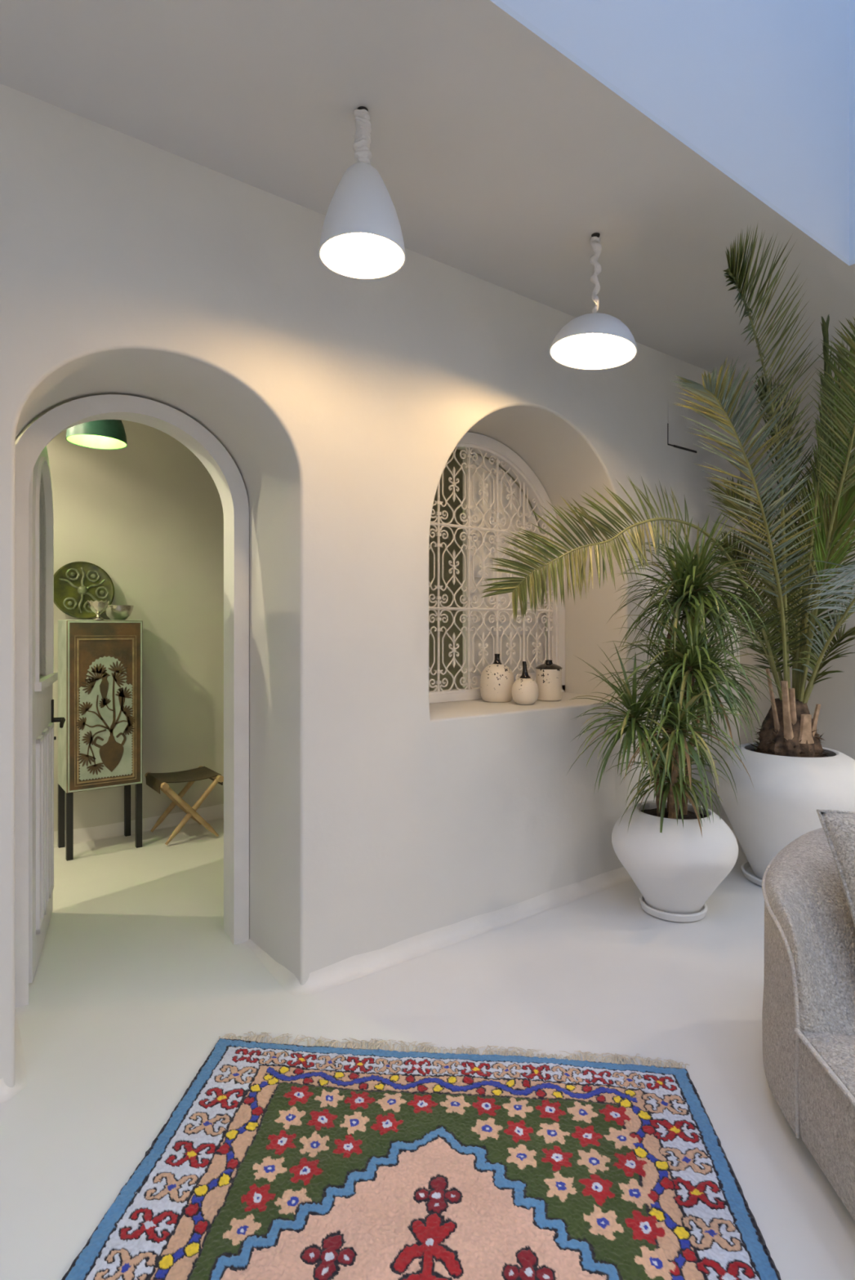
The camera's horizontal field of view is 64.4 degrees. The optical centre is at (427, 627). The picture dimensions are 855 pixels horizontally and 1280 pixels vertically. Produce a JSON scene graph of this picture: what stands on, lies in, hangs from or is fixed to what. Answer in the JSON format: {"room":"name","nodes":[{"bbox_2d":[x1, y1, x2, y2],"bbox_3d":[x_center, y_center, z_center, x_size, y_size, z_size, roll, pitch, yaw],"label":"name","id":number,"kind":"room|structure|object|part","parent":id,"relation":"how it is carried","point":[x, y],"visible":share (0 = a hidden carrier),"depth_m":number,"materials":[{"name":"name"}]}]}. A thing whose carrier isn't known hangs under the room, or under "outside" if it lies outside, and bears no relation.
{"room":"traditional dwelling","nodes":[
{"label":"traditional dwelling","id":0,"kind":"room"},
{"bbox_2d":[15,420,488,831],"bbox_3d":[-2.099,-0.300,4.447,7.290,3.300,0.200,0,0,-37],"label":"wall","id":1,"kind":"structure","parent":0,"point":[148,513],"depth_m":4.58,"materials":[{"name":"paint"}]},
{"bbox_2d":[53,804,223,847],"bbox_3d":[-2.114,1.299,4.299,6.690,0.101,0.020,0,0,-37],"label":"baseboard","id":2,"kind":"structure","parent":1,"relation":"attached to","point":[213,812],"depth_m":4.46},
{"bbox_2d":[0,83,739,1087],"bbox_3d":[-0.871,-0.117,2.631,6.690,2.935,0.660,0,0,-37],"label":"wall","id":3,"kind":"structure","parent":0,"point":[381,815],"depth_m":2.69,"materials":[{"name":"paint"}]},
{"bbox_2d":[0,1008,26,1103],"bbox_3d":[-2.394,1.319,1.368,2.738,0.061,0.525,0,0,-37],"label":"baseboard","id":4,"kind":"structure","parent":3,"relation":"attached to","point":[6,1093],"depth_m":2.03,"materials":[{"name":"white paint"}]},
{"bbox_2d":[28,446,65,983],"bbox_3d":[-1.620,0.266,2.884,0.102,2.145,0.715,0,0,-23],"label":"door","id":5,"kind":"structure","parent":3,"relation":"in","point":[42,676],"depth_m":2.75,"materials":[{"name":"white paint"}]},
{"bbox_3d":[-1.648,0.266,2.873,0.042,2.145,0.715,0,0,-24],"label":"panel","id":6,"kind":"part","parent":5,"relation":"part of","materials":[{"name":"white paint"}]},
{"bbox_3d":[-1.648,-0.239,2.873,0.006,0.925,0.505,0,0,-24],"label":"glass pane","id":7,"kind":"part","parent":5,"relation":"part of","materials":[{"name":"clear glass"}]},
{"bbox_3d":[-1.628,0.240,2.908,0.022,1.915,0.625,0,0,-24],"label":"moulding","id":8,"kind":"part","parent":5,"relation":"part of","materials":[{"name":"white paint"}]},
{"bbox_3d":[-1.703,0.458,3.127,0.060,0.240,0.135,0,0,-24],"label":"handle","id":9,"kind":"part","parent":5,"relation":"part of","materials":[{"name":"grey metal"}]},
{"bbox_2d":[15,394,248,1008],"bbox_3d":[-1.174,0.225,2.716,0.895,2.250,0.159,0,0,-37],"label":"trim","id":10,"kind":"structure","parent":3,"relation":"attached to","point":[224,473],"depth_m":2.86,"materials":[{"name":"white paint"}]},
{"bbox_2d":[244,830,738,995],"bbox_3d":[0.616,1.316,3.610,3.136,0.067,0.553,0,0,-37],"label":"baseboard","id":11,"kind":"structure","parent":3,"relation":"attached to","point":[353,967],"depth_m":2.87,"materials":[{"name":"white paint"}]},
{"bbox_2d":[428,431,564,703],"bbox_3d":[0.009,-0.331,3.958,1.510,1.448,0.737,0,0,-37],"label":"window","id":12,"kind":"structure","parent":3,"relation":"in","point":[487,445],"depth_m":3.92,"materials":[{"name":"white paint"}]},
{"bbox_2d":[428,447,553,692],"bbox_3d":[0.250,-0.322,3.728,1.284,1.353,0.026,0,0,-37],"label":"window grille","id":13,"kind":"object","parent":12,"relation":"attached to","point":[468,451],"visible":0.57,"depth_m":3.73,"materials":[{"name":"white metal"}]},
{"bbox_3d":[0.459,-0.321,3.981,0.626,1.318,0.035,0,0,-37],"label":"sash","id":14,"kind":"part","parent":12,"relation":"part of","materials":[{"name":"white paint"}]},
{"bbox_3d":[0.459,-0.622,3.981,0.525,0.624,0.004,0,0,-37],"label":"glass pane","id":15,"kind":"part","parent":12,"relation":"part of","materials":[{"name":"clear glass"}]},
{"bbox_3d":[0.459,-0.138,3.981,0.525,0.295,0.004,0,0,-37],"label":"glass pane","id":16,"kind":"part","parent":12,"relation":"part of","materials":[{"name":"clear glass"}]},
{"bbox_3d":[0.459,0.160,3.981,0.525,0.240,0.004,0,0,-37],"label":"glass pane","id":17,"kind":"part","parent":12,"relation":"part of","materials":[{"name":"clear glass"}]},
{"bbox_2d":[480,653,514,702],"bbox_3d":[0.371,0.268,3.617,0.182,0.252,0.182,0,0,-37],"label":"ceramic jar","id":18,"kind":"object","parent":3,"relation":"on","point":[496,679],"visible":0.94,"depth_m":3.55,"materials":[{"name":"beige ceramic"}]},
{"bbox_2d":[511,661,538,705],"bbox_3d":[0.499,0.284,3.470,0.138,0.220,0.138,0,0,-37],"label":"ceramic jar","id":19,"kind":"object","parent":3,"relation":"on","point":[525,691],"visible":1,"depth_m":3.42,"materials":[{"name":"beige ceramic"}]},
{"bbox_2d":[534,659,562,701],"bbox_3d":[0.655,0.285,3.663,0.146,0.217,0.146,0,0,-37],"label":"ceramic jar","id":20,"kind":"object","parent":3,"relation":"on","point":[548,674],"visible":0.97,"depth_m":3.60,"materials":[{"name":"beige ceramic"}]},
{"bbox_2d":[666,399,698,453],"bbox_3d":[1.504,-1.177,3.990,0.318,0.266,0.008,0,0,-37],"label":"access hatch","id":21,"kind":"object","parent":3,"relation":"attached to","point":[677,436],"visible":0.96,"depth_m":3.98,"materials":[{"name":"paint"}]},
{"bbox_2d":[708,759,717,773],"bbox_3d":[1.760,0.855,4.173,0.080,0.080,0.016,0,0,-37],"label":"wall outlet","id":22,"kind":"object","parent":3,"relation":"attached to","point":[714,761],"visible":0.2,"depth_m":4.15,"materials":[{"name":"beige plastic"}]},
{"bbox_2d":[0,0,854,383],"bbox_3d":[0.851,-1.575,0.322,7.090,0.020,5.700,0,0,-37],"label":"ceiling","id":23,"kind":"structure","parent":0,"point":[499,153],"depth_m":2.17,"materials":[{"name":"paint"}]},
{"bbox_2d":[318,106,405,279],"bbox_3d":[-0.197,-1.342,2.053,0.262,0.444,0.262,0,0,-37],"label":"pendant lamp","id":24,"kind":"object","parent":23,"relation":"hanging from","point":[362,237],"visible":1,"depth_m":2.01,"materials":[{"name":"grey metal"}]},
{"bbox_3d":[-0.197,-1.254,2.053,0.262,0.267,0.262,0,0,-37],"label":"lamp shade","id":25,"kind":"part","parent":24,"relation":"part of","materials":[{"name":"white metal"}]},
{"bbox_3d":[-0.197,-1.165,2.053,0.080,0.080,0.080,0,0,-37],"label":"light bulb","id":26,"kind":"part","parent":24,"relation":"part of","materials":[{"name":"white glass"}]},
{"bbox_2d":[549,232,636,369],"bbox_3d":[0.658,-1.323,2.704,0.340,0.490,0.341,0,0,-37],"label":"pendant lamp","id":27,"kind":"object","parent":23,"relation":"hanging from","point":[595,340],"visible":1,"depth_m":2.71,"materials":[{"name":"grey metal"}]},
{"bbox_3d":[0.662,-1.140,2.704,0.080,0.080,0.080,0,0,-37],"label":"light bulb","id":28,"kind":"part","parent":27,"relation":"part of","materials":[{"name":"white glass"}]},
{"bbox_3d":[0.658,-1.153,2.704,0.340,0.149,0.341,0,0,-37],"label":"lamp shade","id":29,"kind":"part","parent":27,"relation":"part of","materials":[{"name":"white metal"}]},
{"bbox_2d":[0,818,854,1279],"bbox_3d":[0.157,1.425,1.252,7.090,0.150,8.020,0,0,-37],"label":"floor","id":30,"kind":"structure","parent":0,"point":[139,977],"depth_m":2.36,"materials":[{"name":"white concrete"}]},
{"bbox_2d":[57,619,142,860],"bbox_3d":[-2.007,0.653,4.164,0.415,1.394,0.334,0,0,-37],"label":"cabinet","id":31,"kind":"object","parent":30,"relation":"on","point":[100,661],"visible":1,"depth_m":4.03,"materials":[{"name":"brown paint"}]},
{"bbox_3d":[-2.248,1.155,4.169,0.034,0.391,0.034,0,0,-37],"label":"leg","id":32,"kind":"part","parent":31,"relation":"part of","materials":[{"name":"black wood"}]},
{"bbox_3d":[-2.078,1.155,3.941,0.034,0.391,0.034,0,0,-37],"label":"leg","id":33,"kind":"part","parent":31,"relation":"part of","materials":[{"name":"black wood"}]},
{"bbox_2d":[53,561,114,618],"bbox_3d":[-2.137,-0.231,4.210,0.362,0.358,0.073,0,0,-37],"label":"dish","id":34,"kind":"object","parent":31,"relation":"on","point":[76,584],"visible":0.92,"depth_m":4.20,"materials":[{"name":"green ceramic"}]},
{"bbox_2d":[87,600,109,619],"bbox_3d":[-1.962,-0.102,4.044,0.120,0.114,0.120,0,0,-37],"label":"footed bowl","id":35,"kind":"object","parent":31,"relation":"on","point":[98,607],"visible":0.99,"depth_m":4.01,"materials":[{"name":"silver metal"}]},
{"bbox_3d":[-1.915,0.459,4.041,0.415,0.998,0.017,0,0,-37],"label":"door","id":36,"kind":"part","parent":31,"relation":"part of","materials":[{"name":"orange paint"}]},
{"bbox_3d":[-1.908,0.487,4.033,0.338,0.875,0.004,0,0,-37],"label":"moulding","id":37,"kind":"part","parent":31,"relation":"part of","materials":[{"name":"brown wood"}]},
{"bbox_2d":[104,604,133,619],"bbox_3d":[-1.919,-0.090,4.213,0.176,0.090,0.176,0,0,-37],"label":"bowl","id":38,"kind":"object","parent":31,"relation":"on","point":[112,611],"visible":0.84,"depth_m":4.16,"materials":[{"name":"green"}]},
{"bbox_3d":[-1.943,1.155,4.396,0.034,0.391,0.034,0,0,-37],"label":"leg","id":39,"kind":"part","parent":31,"relation":"part of","materials":[{"name":"black wood"}]},
{"bbox_3d":[-1.773,1.155,4.169,0.034,0.391,0.034,0,0,-37],"label":"leg","id":40,"kind":"part","parent":31,"relation":"part of","materials":[{"name":"black wood"}]},
{"bbox_2d":[145,765,223,844],"bbox_3d":[-1.575,1.147,4.395,0.396,0.393,0.400,0,0,-37],"label":"folding stool","id":41,"kind":"object","parent":30,"relation":"on","point":[157,781],"visible":1,"depth_m":4.33,"materials":[{"name":"brown wood"}]},
{"bbox_3d":[-1.712,0.972,4.293,0.041,0.040,0.400,0,0,-37],"label":"rail","id":42,"kind":"part","parent":41,"relation":"part of","materials":[{"name":"brown wood"}]},
{"bbox_3d":[-1.673,1.153,4.543,0.346,0.381,0.036,0,0,-37],"label":"leg","id":43,"kind":"part","parent":41,"relation":"part of","materials":[{"name":"brown wood"}]},
{"bbox_3d":[-1.673,1.153,4.512,0.346,0.381,0.036,0,0,-37],"label":"leg","id":44,"kind":"part","parent":41,"relation":"part of","materials":[{"name":"brown wood"}]},
{"bbox_3d":[-1.575,0.987,4.395,0.396,0.073,0.320,0,0,-37],"label":"seat","id":45,"kind":"part","parent":41,"relation":"part of","materials":[{"name":"brown leather"}]},
{"bbox_3d":[-1.476,1.153,4.278,0.346,0.381,0.036,0,0,-37],"label":"leg","id":46,"kind":"part","parent":41,"relation":"part of","materials":[{"name":"brown wood"}]},
{"bbox_3d":[-1.476,1.153,4.248,0.346,0.381,0.036,0,0,-37],"label":"leg","id":47,"kind":"part","parent":41,"relation":"part of","materials":[{"name":"brown wood"}]},
{"bbox_3d":[-1.437,0.972,4.498,0.041,0.040,0.400,0,0,-37],"label":"rail","id":48,"kind":"part","parent":41,"relation":"part of","materials":[{"name":"brown wood"}]},
{"bbox_2d":[61,1031,781,1279],"bbox_3d":[-0.054,1.339,1.018,1.509,0.020,2.370,0,0,5],"label":"patterned rug","id":49,"kind":"object","parent":30,"relation":"on","point":[275,1162],"visible":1,"depth_m":1.65,"materials":[{"name":"fabric"}]},
{"bbox_2d":[480,223,854,879],"bbox_3d":[1.552,-0.036,2.970,2.395,2.743,1.448,0,0,-37],"label":"potted palm","id":50,"kind":"object","parent":30,"relation":"on","point":[792,775],"visible":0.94,"depth_m":3.21,"materials":[{"name":"plant"}]},
{"bbox_2d":[639,894,707,922],"bbox_3d":[1.171,1.330,3.237,0.306,0.040,0.306,0,0,-37],"label":"saucer","id":51,"kind":"object","parent":30,"relation":"on","point":[657,913],"visible":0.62,"depth_m":3.11,"materials":[{"name":"white ceramic"}]},
{"bbox_2d":[611,800,737,914],"bbox_3d":[1.171,1.103,3.237,0.567,0.466,0.567,0,0,-37],"label":"pot","id":52,"kind":"object","parent":30,"relation":"on","point":[675,867],"depth_m":3.05,"materials":[{"name":"white ceramic"}]},
{"bbox_2d":[567,508,783,914],"bbox_3d":[1.176,0.375,3.188,0.948,1.921,1.086,0,0,24],"label":"dracaena","id":53,"kind":"object","parent":30,"relation":"on","point":[677,852],"visible":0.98,"depth_m":3.06,"materials":[{"name":"plant"}]},
{"bbox_2d":[740,860,761,886],"bbox_3d":[1.928,1.330,3.620,0.464,0.040,0.464,0,0,-37],"label":"saucer","id":54,"kind":"object","parent":30,"relation":"on","point":[748,873],"visible":0.2,"depth_m":3.64,"materials":[{"name":"white ceramic"}]},
{"bbox_2d":[711,742,854,879],"bbox_3d":[1.928,0.994,3.620,0.755,0.684,0.755,0,0,-37],"label":"pot","id":55,"kind":"object","parent":30,"relation":"on","point":[788,788],"depth_m":3.38,"materials":[{"name":"white ceramic"}]},
{"bbox_2d":[761,827,854,1221],"bbox_3d":[1.406,0.999,0.900,1.032,0.703,2.946,0,0,0],"label":"sofa","id":56,"kind":"object","parent":30,"relation":"on","point":[808,1009],"visible":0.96,"depth_m":1.78,"materials":[{"name":"grey fabric"}]},
{"bbox_3d":[1.240,1.139,0.900,0.689,0.298,1.632,0,0,0],"label":"seat","id":57,"kind":"part","parent":56,"relation":"part of","materials":[{"name":"grey fabric"}]},
{"bbox_2d":[815,808,854,928],"bbox_3d":[1.374,0.746,1.815,0.532,0.447,0.324,0,0,-3],"label":"throw pillow","id":58,"kind":"object","parent":56,"relation":"on","point":[837,826],"visible":1,"depth_m":1.87,"materials":[{"name":"grey fabric"}]},
{"bbox_2d":[488,352,854,759],"bbox_3d":[2.919,-0.300,3.311,0.200,3.300,7.620,0,0,-37],"label":"wall","id":59,"kind":"structure","parent":0,"point":[835,695],"depth_m":4.02,"materials":[{"name":"beige paint"}]},
{"bbox_2d":[500,0,848,261],"bbox_3d":[-0.235,-3.217,1.527,5.390,3.265,0.200,0,0,-37],"label":"skylight","id":60,"kind":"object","parent":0,"point":[759,87],"depth_m":2.43,"materials":[{"name":"glass"}]},
{"bbox_2d":[848,0,854,261],"bbox_3d":[2.941,-3.217,1.609,0.200,3.265,3.465,0,0,-37],"label":"wall","id":61,"kind":"structure","parent":0,"point":[851,2],"depth_m":2.93,"materials":[{"name":"paint"}]},
{"bbox_3d":[-1.546,-1.818,3.537,7.090,0.465,2.320,0,0,-37],"label":"ceiling","id":62,"kind":"structure","parent":0,"visible":0},
{"bbox_2d":[66,419,127,449],"bbox_3d":[-1.655,-1.438,3.400,0.278,1.022,0.278,0,0,-37],"label":"pendant lamp","id":63,"kind":"object","parent":62,"relation":"hanging from","point":[107,434],"visible":0.41,"depth_m":3.37,"materials":[{"name":"green metal"}]}
]}

